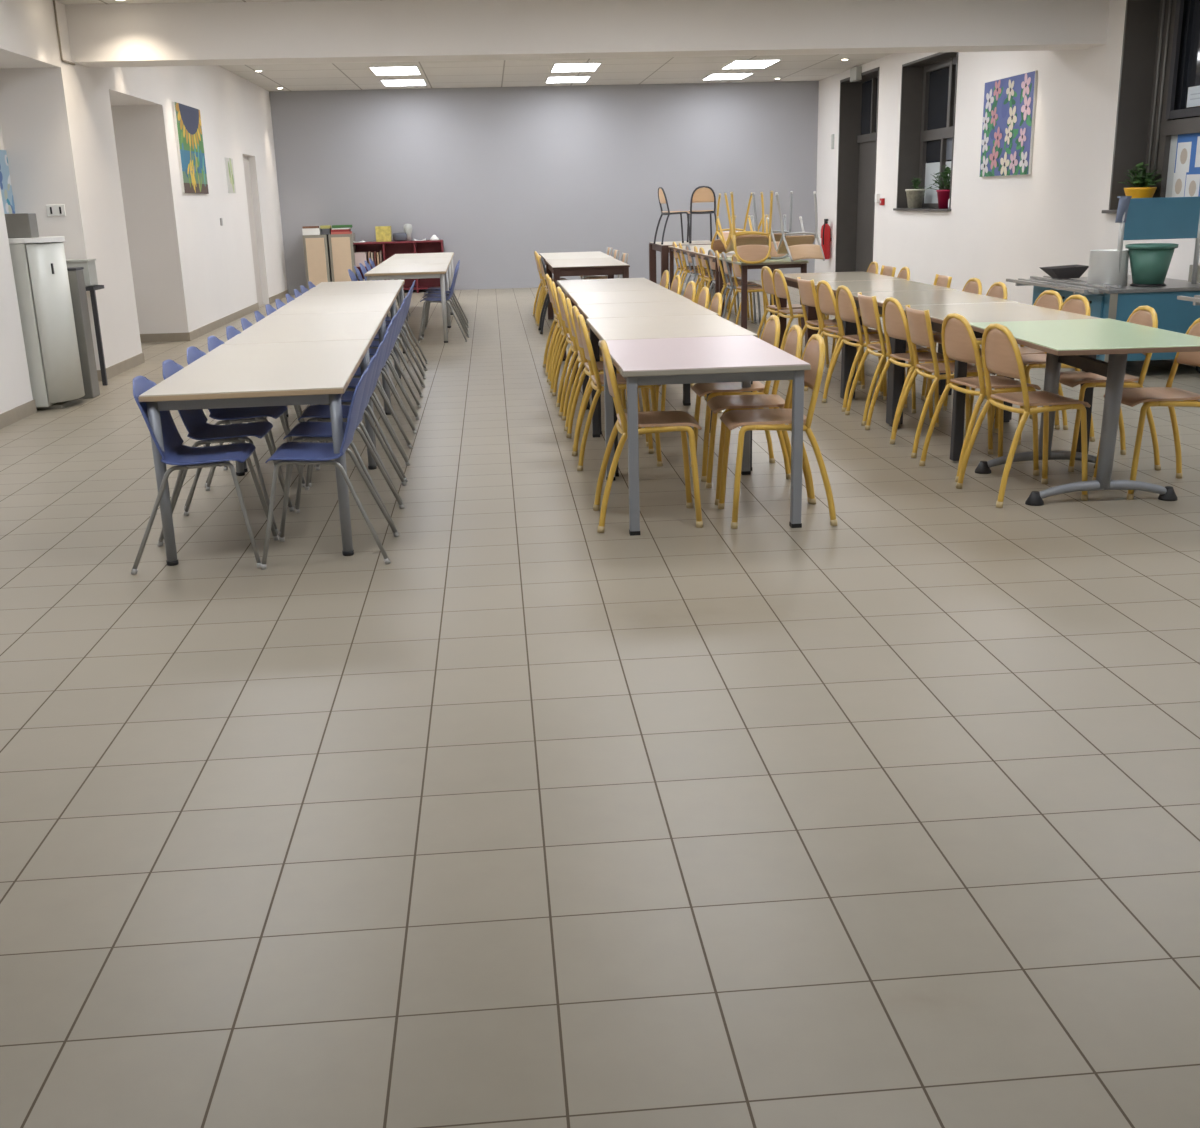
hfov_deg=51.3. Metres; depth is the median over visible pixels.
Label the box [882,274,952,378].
chair
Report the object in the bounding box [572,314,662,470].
chair
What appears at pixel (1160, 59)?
window
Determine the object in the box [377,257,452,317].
dining table
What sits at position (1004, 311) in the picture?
dining table
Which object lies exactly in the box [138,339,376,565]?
dining table
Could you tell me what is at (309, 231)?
box
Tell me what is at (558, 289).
chair
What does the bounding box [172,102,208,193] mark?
picture
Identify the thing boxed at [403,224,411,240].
vase
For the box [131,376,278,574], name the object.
chair
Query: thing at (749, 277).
baseboard
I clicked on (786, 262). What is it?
dining table
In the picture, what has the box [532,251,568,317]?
chair
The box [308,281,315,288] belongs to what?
chair
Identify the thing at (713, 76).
recessed light
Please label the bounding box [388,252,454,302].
dining table
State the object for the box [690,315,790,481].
chair
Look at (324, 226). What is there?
book
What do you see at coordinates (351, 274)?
chair
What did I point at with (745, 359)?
dining table
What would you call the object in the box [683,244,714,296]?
chair
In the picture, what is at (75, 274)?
waste bin
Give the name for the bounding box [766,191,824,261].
chair
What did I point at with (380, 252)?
book
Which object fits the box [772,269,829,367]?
chair
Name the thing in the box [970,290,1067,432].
chair
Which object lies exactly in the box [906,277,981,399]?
chair
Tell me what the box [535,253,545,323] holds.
chair
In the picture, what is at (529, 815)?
floor
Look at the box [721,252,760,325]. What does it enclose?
chair
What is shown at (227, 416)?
chair
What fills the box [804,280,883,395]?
chair
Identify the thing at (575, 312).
chair
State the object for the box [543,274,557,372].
chair
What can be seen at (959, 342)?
chair
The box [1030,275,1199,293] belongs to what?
countertop
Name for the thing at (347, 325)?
dining table
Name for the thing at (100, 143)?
wall
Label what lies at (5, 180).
photo poster
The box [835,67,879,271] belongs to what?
door
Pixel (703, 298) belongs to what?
chair
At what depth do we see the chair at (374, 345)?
9.83 m
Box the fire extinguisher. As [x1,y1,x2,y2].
[820,219,830,258]
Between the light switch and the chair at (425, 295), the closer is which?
the chair at (425, 295)
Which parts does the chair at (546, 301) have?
leg, frame, leg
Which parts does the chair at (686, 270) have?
leg, frame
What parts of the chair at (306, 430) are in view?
leg, leg, seat rail, leg, leg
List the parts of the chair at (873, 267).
leg, backrest, frame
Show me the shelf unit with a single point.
(388, 249)
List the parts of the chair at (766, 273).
leg, backrest, frame, seat frame, seat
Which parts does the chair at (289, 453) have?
leg, leg, seat rail, leg, leg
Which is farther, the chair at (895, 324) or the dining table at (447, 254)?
the dining table at (447, 254)
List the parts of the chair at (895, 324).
leg, backrest, frame, leg, seat frame, seat, leg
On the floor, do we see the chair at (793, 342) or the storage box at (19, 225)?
the chair at (793, 342)
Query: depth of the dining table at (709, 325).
7.40 m
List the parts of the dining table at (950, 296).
leg, leg, leg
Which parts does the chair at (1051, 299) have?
leg, leg, seat, leg, frame, backrest, leg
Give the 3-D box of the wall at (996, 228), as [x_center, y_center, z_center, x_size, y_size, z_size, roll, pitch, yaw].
[5.223,-3.332,10.194,0.400,3.420,25.900,-3,16,-4]
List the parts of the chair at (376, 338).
leg, leg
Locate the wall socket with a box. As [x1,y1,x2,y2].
[46,204,65,215]
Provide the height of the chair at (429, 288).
0.820 m
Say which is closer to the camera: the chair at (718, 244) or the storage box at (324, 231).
the chair at (718, 244)
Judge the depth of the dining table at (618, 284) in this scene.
11.13 m
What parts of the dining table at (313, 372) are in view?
leg, leg, leg, leg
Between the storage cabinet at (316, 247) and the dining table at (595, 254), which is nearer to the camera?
the dining table at (595, 254)
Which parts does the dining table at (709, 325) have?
leg, leg, leg, leg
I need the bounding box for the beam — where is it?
[65,0,1109,67]
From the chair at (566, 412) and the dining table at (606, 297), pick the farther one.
the dining table at (606, 297)
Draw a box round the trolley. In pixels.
[1177,295,1199,304]
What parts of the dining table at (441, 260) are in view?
leg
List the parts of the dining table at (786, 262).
leg, leg, leg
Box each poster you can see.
[0,149,15,213]
[1172,133,1199,196]
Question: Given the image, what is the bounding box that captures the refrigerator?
[8,236,84,409]
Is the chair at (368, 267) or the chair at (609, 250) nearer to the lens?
the chair at (368, 267)
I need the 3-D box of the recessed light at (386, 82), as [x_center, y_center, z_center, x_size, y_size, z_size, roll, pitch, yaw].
[-3.194,-7.847,20.358,0.700,0.014,1.040,-3,16,-4]
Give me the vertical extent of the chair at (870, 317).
0.850 m
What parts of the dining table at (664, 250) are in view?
leg, leg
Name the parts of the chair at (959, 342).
leg, backrest, frame, leg, seat frame, seat, leg, leg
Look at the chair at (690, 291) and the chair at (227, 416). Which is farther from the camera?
the chair at (690, 291)
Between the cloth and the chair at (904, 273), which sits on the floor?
the chair at (904, 273)
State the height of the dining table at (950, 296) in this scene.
0.778 m
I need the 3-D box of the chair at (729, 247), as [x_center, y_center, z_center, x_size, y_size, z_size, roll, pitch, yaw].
[1.681,-3.945,14.559,0.474,0.743,0.867,-5,17,-11]
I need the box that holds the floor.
[0,280,1199,1127]
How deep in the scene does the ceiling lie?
19.29 m
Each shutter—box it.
[305,238,327,285]
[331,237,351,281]
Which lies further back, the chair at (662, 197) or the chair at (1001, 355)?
the chair at (662, 197)
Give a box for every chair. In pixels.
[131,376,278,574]
[162,359,293,538]
[184,346,305,509]
[204,336,315,486]
[226,326,324,442]
[241,318,314,421]
[254,311,266,421]
[261,368,398,569]
[265,304,276,418]
[275,299,284,309]
[279,354,404,535]
[286,294,294,302]
[294,289,359,375]
[294,341,406,509]
[300,285,308,293]
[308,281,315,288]
[309,331,409,486]
[319,322,412,465]
[325,315,416,445]
[348,269,388,316]
[354,266,399,335]
[359,263,399,308]
[359,308,418,430]
[364,260,407,320]
[369,258,410,318]
[369,296,422,404]
[369,302,420,416]
[373,292,424,394]
[377,287,425,384]
[385,280,427,368]
[385,283,426,376]
[418,267,468,342]
[420,264,468,337]
[424,262,468,328]
[426,260,468,326]
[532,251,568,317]
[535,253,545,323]
[536,255,547,327]
[538,257,579,333]
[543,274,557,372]
[546,277,602,381]
[549,282,603,392]
[552,287,589,395]
[556,291,626,415]
[562,298,626,430]
[566,306,647,449]
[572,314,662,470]
[580,247,611,279]
[585,249,618,278]
[593,340,702,532]
[617,252,627,277]
[638,281,695,389]
[648,287,708,410]
[653,187,690,244]
[655,292,726,412]
[660,270,668,288]
[670,242,703,288]
[670,275,680,294]
[679,243,710,303]
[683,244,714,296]
[687,186,718,242]
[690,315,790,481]
[694,246,728,311]
[696,247,736,314]
[706,325,809,504]
[708,249,740,316]
[711,192,764,252]
[715,250,753,322]
[716,192,770,258]
[718,334,837,528]
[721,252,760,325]
[727,254,774,325]
[730,191,772,263]
[751,191,792,258]
[757,266,805,355]
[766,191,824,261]
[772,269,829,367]
[788,277,861,386]
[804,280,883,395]
[822,285,907,411]
[824,261,877,356]
[836,265,895,342]
[845,292,932,425]
[858,267,909,353]
[865,297,963,438]
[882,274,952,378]
[889,305,994,457]
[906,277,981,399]
[919,313,1040,481]
[924,282,1012,409]
[956,323,1090,507]
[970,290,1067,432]
[987,295,1094,444]
[1058,305,1160,471]
[1092,318,1199,499]
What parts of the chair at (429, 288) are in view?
leg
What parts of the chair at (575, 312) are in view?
leg, backrest, frame, leg, seat, seat frame, leg, leg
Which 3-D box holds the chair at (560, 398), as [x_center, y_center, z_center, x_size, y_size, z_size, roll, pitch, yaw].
[-0.077,-1.559,9.155,0.503,0.871,0.474,-3,16,-4]
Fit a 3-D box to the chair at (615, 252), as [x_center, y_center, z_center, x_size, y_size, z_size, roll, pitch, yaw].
[0.045,-3.797,16.858,0.503,0.850,0.474,-3,16,-6]
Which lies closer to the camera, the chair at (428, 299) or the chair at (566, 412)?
the chair at (566, 412)
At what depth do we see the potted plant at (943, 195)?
16.51 m
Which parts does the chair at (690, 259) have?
backrest, frame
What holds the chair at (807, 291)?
on the floor
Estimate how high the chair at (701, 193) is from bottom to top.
0.871 m
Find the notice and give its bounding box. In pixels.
[1186,86,1199,107]
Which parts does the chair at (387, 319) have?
leg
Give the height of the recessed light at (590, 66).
0.014 m
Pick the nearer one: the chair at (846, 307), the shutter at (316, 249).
the chair at (846, 307)
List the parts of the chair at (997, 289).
leg, leg, seat, backrest, frame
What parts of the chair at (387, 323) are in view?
leg, leg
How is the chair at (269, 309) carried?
on the floor
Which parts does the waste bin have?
lid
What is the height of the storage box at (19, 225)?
0.185 m
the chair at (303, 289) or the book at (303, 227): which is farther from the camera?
the book at (303, 227)
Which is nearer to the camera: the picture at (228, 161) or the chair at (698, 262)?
the chair at (698, 262)
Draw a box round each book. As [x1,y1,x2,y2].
[302,226,318,228]
[320,225,331,228]
[331,229,350,231]
[331,231,351,233]
[332,225,351,227]
[374,251,376,265]
[377,252,379,264]
[379,251,382,263]
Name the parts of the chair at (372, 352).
leg, leg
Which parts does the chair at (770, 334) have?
leg, leg, seat, seat frame, leg, backrest, frame, leg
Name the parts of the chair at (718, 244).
leg, backrest, frame, seat, seat frame, leg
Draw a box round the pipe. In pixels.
[53,0,74,64]
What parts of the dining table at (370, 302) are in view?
leg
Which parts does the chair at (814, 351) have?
leg, leg, seat, seat frame, leg, frame, backrest, leg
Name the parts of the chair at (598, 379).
leg, backrest, leg, frame, seat frame, seat, leg, leg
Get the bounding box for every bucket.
[1087,249,1128,285]
[1125,243,1178,286]
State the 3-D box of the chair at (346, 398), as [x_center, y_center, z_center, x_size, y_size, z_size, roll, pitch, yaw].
[-1.395,-0.899,7.111,0.559,0.820,0.490,-3,16,-6]
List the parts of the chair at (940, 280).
backrest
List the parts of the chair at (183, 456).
leg, leg, seat rail, leg, leg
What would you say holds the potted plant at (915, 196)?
on the window at (929, 83)
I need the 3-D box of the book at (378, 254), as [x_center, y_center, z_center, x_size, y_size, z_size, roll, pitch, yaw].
[-3.899,-5.366,21.984,0.030,0.230,0.220,-3,16,-4]
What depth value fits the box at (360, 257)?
21.86 m
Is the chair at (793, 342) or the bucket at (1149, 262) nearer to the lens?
the chair at (793, 342)
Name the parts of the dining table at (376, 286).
leg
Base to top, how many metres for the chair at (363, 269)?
0.820 m
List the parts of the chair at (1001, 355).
leg, backrest, frame, leg, seat frame, seat, leg, leg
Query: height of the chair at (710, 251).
0.871 m
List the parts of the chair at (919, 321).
leg, backrest, leg, seat frame, seat, leg, leg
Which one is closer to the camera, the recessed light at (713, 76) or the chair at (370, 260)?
the chair at (370, 260)
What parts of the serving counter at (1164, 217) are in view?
tray rail, tray rail, door, tray rail, tray rail, door, corner post, post, blue panel, post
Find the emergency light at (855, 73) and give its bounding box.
[850,66,861,81]
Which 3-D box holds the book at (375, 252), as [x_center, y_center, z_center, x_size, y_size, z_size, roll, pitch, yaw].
[-3.949,-5.373,21.978,0.030,0.250,0.220,-3,16,-4]
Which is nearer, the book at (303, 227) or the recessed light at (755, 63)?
the recessed light at (755, 63)
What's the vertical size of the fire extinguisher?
0.680 m
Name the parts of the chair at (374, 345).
leg, leg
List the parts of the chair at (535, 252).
leg, frame, leg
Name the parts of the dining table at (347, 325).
leg, leg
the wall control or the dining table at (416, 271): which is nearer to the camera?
the dining table at (416, 271)
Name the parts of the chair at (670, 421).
leg, backrest, leg, frame, seat frame, seat, leg, leg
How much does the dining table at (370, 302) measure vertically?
0.755 m
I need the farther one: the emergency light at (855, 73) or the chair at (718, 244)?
the emergency light at (855, 73)
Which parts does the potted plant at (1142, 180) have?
pot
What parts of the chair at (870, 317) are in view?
leg, backrest, leg, seat frame, seat, leg, leg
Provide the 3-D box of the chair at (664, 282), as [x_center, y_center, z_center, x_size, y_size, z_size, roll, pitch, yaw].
[0.429,-2.252,11.487,0.503,0.871,0.474,-3,16,-4]
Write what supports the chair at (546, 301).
on the floor
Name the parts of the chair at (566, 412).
leg, backrest, leg, frame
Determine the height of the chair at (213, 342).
0.820 m
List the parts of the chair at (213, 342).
leg, leg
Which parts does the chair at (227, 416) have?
leg, leg, seat rail, leg, leg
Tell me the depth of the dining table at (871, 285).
9.94 m
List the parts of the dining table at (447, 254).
leg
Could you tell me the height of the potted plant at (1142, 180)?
0.426 m
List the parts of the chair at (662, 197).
leg, backrest, frame, leg, seat frame, seat, leg, leg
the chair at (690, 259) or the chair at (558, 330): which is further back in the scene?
the chair at (690, 259)
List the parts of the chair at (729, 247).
leg, leg, seat, seat frame, leg, leg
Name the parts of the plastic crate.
lid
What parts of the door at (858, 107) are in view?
glass pane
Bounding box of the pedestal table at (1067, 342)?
[970,318,1199,505]
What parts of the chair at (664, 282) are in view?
backrest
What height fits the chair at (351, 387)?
0.820 m
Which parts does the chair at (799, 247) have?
leg, leg, seat, seat frame, leg, backrest, leg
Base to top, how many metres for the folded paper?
0.090 m
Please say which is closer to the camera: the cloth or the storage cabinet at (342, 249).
the cloth
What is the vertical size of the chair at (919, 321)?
0.850 m
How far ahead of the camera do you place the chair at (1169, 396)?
6.28 m
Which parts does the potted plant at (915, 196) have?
pot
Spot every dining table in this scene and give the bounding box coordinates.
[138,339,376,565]
[221,311,390,471]
[270,293,400,416]
[300,280,407,375]
[364,263,450,342]
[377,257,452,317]
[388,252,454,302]
[539,251,613,317]
[545,258,629,325]
[557,278,666,369]
[568,289,691,406]
[577,301,718,434]
[586,314,757,476]
[599,335,810,535]
[649,240,731,294]
[668,245,772,315]
[717,257,808,329]
[775,271,905,352]
[805,279,955,350]
[840,289,1018,423]
[889,302,1102,460]
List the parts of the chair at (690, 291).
backrest, frame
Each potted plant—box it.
[905,177,925,207]
[927,165,950,208]
[1119,162,1163,197]
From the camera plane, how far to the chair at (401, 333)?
11.01 m
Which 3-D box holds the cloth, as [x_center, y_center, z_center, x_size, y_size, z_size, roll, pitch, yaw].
[4.190,-2.846,10.027,0.123,0.204,0.070,-3,16,-4]
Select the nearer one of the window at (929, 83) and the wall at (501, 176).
the window at (929, 83)
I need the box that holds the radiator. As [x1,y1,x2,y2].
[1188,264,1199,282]
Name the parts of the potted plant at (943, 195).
pot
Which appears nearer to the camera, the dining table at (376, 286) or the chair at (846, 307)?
the chair at (846, 307)
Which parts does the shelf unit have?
panel, panel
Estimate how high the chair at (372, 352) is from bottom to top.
0.820 m
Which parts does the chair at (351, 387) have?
leg, leg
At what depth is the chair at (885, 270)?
11.53 m
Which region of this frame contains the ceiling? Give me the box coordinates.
[55,0,892,91]
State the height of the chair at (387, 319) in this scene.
0.820 m
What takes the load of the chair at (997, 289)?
on the floor
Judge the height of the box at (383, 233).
0.260 m
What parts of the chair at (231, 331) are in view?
leg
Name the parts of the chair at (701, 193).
leg, leg, seat frame, seat, backrest, frame, leg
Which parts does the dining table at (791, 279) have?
leg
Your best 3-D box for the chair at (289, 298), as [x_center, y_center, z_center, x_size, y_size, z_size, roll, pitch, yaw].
[-2.368,-1.849,10.457,0.559,0.820,0.490,-3,16,-5]
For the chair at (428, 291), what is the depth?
15.48 m
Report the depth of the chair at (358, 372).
8.12 m
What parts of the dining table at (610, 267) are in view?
leg, leg, leg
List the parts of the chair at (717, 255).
frame, leg, leg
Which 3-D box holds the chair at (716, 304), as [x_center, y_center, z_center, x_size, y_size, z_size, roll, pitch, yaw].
[0.634,-1.434,8.659,0.503,0.871,0.474,-3,16,-4]
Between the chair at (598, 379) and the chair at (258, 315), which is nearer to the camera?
the chair at (598, 379)
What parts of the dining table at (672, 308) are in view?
leg, leg, leg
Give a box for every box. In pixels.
[5,213,38,237]
[302,228,321,234]
[321,228,331,234]
[354,252,367,266]
[375,226,391,241]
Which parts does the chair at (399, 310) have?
leg, leg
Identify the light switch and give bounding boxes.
[874,194,879,201]
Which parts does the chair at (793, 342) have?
leg, leg, seat, seat frame, leg, frame, backrest, leg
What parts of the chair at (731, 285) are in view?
leg, backrest, frame, leg, seat frame, seat, leg, leg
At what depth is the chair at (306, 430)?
5.98 m
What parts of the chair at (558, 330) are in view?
leg, leg, frame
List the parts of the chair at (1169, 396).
leg, leg, seat, leg, seat frame, frame, backrest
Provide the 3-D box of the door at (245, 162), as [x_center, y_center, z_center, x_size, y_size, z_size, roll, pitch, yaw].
[-5.491,-5.176,19.593,0.030,2.235,0.930,-3,16,-4]
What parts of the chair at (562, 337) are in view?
leg, leg, frame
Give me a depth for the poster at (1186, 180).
11.21 m
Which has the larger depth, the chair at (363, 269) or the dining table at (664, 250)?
the dining table at (664, 250)
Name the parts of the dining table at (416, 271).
leg, leg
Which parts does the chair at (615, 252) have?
seat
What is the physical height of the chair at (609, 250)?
0.850 m
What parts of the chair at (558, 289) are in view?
leg, backrest, frame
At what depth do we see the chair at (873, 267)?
11.92 m
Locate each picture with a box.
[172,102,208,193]
[224,157,235,192]
[980,71,1037,176]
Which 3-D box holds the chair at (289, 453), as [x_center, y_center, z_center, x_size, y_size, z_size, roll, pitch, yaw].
[-1.215,-0.443,5.529,0.559,0.820,0.490,-3,16,-4]
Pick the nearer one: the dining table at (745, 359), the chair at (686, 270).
the dining table at (745, 359)
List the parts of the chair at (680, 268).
backrest, frame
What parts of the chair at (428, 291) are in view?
leg, leg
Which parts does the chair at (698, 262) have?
frame, leg, leg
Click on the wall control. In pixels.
(832, 135)
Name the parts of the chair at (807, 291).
backrest, seat frame, seat, leg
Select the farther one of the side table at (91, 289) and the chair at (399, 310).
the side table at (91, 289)
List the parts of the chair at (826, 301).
backrest, frame, leg, seat frame, seat, leg, leg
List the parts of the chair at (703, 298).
backrest, frame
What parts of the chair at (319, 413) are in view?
leg, leg, seat rail, leg, leg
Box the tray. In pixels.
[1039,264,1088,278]
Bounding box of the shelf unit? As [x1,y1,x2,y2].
[353,240,443,292]
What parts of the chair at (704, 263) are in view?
leg, backrest, frame, leg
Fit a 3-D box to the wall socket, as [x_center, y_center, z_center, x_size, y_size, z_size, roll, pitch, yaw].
[-4.862,-3.160,11.161,0.160,0.100,0.014,-3,16,-4]
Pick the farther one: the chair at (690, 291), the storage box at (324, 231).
the storage box at (324, 231)
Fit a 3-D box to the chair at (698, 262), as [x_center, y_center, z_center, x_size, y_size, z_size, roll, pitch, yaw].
[1.484,-3.877,16.964,0.503,0.871,0.474,-2,16,-1]
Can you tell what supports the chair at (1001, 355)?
on the floor
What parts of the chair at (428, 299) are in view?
leg, leg, leg, leg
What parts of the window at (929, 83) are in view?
sill, glass pane, frosted pane, frame, glass pane, glass pane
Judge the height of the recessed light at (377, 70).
0.014 m
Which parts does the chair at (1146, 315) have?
leg, seat, seat frame, leg, backrest, frame, leg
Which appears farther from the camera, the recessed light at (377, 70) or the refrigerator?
the recessed light at (377, 70)
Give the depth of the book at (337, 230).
21.64 m
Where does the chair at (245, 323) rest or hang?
on the floor
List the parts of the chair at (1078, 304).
leg, leg, seat, seat frame, leg, frame, backrest, leg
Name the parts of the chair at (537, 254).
frame, leg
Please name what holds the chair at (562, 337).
on the floor
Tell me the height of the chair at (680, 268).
0.871 m
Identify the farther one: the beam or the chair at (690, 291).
the beam
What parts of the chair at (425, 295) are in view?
leg, leg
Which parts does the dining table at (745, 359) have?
leg, leg, leg, leg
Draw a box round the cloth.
[1115,196,1131,222]
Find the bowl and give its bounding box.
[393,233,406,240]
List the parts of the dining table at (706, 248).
leg, leg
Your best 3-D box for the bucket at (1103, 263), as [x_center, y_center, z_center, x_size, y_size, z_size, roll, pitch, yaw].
[4.185,-2.438,10.286,0.310,0.285,0.310,-3,16,-4]
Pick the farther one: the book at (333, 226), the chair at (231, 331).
the book at (333, 226)
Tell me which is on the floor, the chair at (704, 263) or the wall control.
the chair at (704, 263)
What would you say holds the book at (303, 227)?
on the box at (309, 231)
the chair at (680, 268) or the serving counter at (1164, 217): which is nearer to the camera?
the serving counter at (1164, 217)
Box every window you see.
[893,52,958,210]
[1102,0,1199,213]
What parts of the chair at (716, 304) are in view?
leg, leg, backrest, frame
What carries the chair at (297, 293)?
on the floor
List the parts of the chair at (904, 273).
backrest, frame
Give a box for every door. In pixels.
[243,159,262,305]
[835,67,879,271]
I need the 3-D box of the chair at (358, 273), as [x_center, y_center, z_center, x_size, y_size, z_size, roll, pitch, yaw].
[-2.693,-3.155,14.968,0.559,0.820,0.490,-3,16,-5]
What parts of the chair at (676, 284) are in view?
backrest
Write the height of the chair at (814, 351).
0.871 m
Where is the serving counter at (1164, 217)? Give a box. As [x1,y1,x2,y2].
[1006,196,1199,372]
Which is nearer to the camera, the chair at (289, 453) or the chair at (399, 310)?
the chair at (289, 453)
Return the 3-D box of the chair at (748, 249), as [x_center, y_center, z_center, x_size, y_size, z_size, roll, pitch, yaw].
[1.685,-3.748,13.886,0.474,0.762,0.851,0,16,4]
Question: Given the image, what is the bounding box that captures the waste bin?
[67,267,99,398]
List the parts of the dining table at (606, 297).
leg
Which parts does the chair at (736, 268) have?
leg, frame, backrest, leg, seat, seat frame, leg, leg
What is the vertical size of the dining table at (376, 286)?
0.755 m
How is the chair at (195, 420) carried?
on the floor
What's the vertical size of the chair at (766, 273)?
0.871 m
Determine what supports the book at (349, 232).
on the storage cabinet at (342, 249)
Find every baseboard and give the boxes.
[0,290,288,428]
[288,275,760,294]
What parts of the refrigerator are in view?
lid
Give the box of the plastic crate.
[66,259,97,286]
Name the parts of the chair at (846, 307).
leg, backrest, frame, leg, seat frame, seat, leg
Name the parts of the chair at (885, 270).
backrest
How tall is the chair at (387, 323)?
0.820 m
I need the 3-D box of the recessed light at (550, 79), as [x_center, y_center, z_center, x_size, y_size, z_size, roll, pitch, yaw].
[-0.534,-7.976,20.559,0.700,0.014,1.040,-3,16,-4]
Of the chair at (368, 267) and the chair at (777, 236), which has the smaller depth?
the chair at (777, 236)
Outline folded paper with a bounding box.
[430,235,438,239]
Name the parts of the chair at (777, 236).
leg, leg, seat frame, backrest, seat, frame, leg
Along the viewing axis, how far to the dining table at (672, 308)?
8.62 m
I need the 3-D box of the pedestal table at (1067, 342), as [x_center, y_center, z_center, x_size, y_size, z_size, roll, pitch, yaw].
[2.456,-0.782,6.389,0.820,0.795,1.310,-2,16,-2]
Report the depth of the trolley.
8.98 m
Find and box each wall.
[0,0,287,413]
[269,81,818,289]
[815,0,1199,366]
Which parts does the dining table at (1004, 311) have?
leg, leg, leg, leg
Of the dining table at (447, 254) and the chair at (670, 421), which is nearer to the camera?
the chair at (670, 421)
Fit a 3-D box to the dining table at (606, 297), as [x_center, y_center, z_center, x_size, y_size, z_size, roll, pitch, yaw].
[0.217,-1.731,9.900,0.850,0.765,1.250,-3,16,-4]
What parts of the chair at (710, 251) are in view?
frame, backrest, leg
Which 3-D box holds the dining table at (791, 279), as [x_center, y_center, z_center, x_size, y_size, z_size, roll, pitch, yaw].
[2.123,-2.181,11.205,0.835,0.778,1.270,-3,16,-4]
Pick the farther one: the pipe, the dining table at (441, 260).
the dining table at (441, 260)
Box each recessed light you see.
[368,66,421,75]
[380,79,426,85]
[545,75,590,82]
[550,62,601,71]
[701,72,753,79]
[720,59,781,68]
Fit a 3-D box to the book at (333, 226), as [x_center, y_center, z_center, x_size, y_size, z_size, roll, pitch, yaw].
[-4.489,-5.879,21.752,0.340,0.045,0.280,-4,16,-9]
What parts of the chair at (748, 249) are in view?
leg, seat, frame, seat frame, backrest, leg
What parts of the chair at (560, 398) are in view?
leg, backrest, leg, frame, leg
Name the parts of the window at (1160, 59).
sill, rail, frosted pane, frame, frame, glass pane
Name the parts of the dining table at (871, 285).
leg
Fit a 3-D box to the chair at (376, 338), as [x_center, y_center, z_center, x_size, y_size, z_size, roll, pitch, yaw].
[-1.759,-1.819,10.299,0.559,0.820,0.490,-3,16,-4]
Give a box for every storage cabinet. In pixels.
[302,235,331,289]
[328,233,357,281]
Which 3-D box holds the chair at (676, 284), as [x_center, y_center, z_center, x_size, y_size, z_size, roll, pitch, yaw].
[0.486,-2.030,10.721,0.503,0.871,0.474,-3,16,-5]
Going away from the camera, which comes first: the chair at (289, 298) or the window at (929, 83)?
the chair at (289, 298)
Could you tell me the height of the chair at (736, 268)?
0.871 m
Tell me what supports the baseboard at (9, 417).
attached to the wall at (100, 143)
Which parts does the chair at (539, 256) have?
leg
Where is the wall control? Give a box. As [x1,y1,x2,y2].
[831,134,833,148]
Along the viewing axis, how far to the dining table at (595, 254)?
17.18 m
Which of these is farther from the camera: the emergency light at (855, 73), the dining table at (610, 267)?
the emergency light at (855, 73)
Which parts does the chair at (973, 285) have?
leg, backrest, frame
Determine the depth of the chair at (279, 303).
9.81 m
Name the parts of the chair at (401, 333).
leg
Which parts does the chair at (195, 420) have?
leg, leg, seat rail, leg, leg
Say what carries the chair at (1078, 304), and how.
on the floor
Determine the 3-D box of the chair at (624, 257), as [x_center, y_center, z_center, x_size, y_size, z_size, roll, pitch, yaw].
[0.139,-3.492,15.805,0.503,0.850,0.474,-3,16,-6]
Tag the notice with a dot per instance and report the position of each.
(1193, 99)
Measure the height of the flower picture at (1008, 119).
1.060 m
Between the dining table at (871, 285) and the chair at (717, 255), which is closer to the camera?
the dining table at (871, 285)
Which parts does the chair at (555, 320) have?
backrest, leg, frame, leg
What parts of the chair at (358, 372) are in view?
leg, leg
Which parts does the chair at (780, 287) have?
backrest, frame, leg, seat frame, seat, leg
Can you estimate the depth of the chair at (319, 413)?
6.51 m
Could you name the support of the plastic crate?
on the side table at (91, 289)
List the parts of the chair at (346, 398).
leg, leg, leg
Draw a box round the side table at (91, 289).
[85,285,107,385]
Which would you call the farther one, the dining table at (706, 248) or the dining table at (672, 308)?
the dining table at (706, 248)

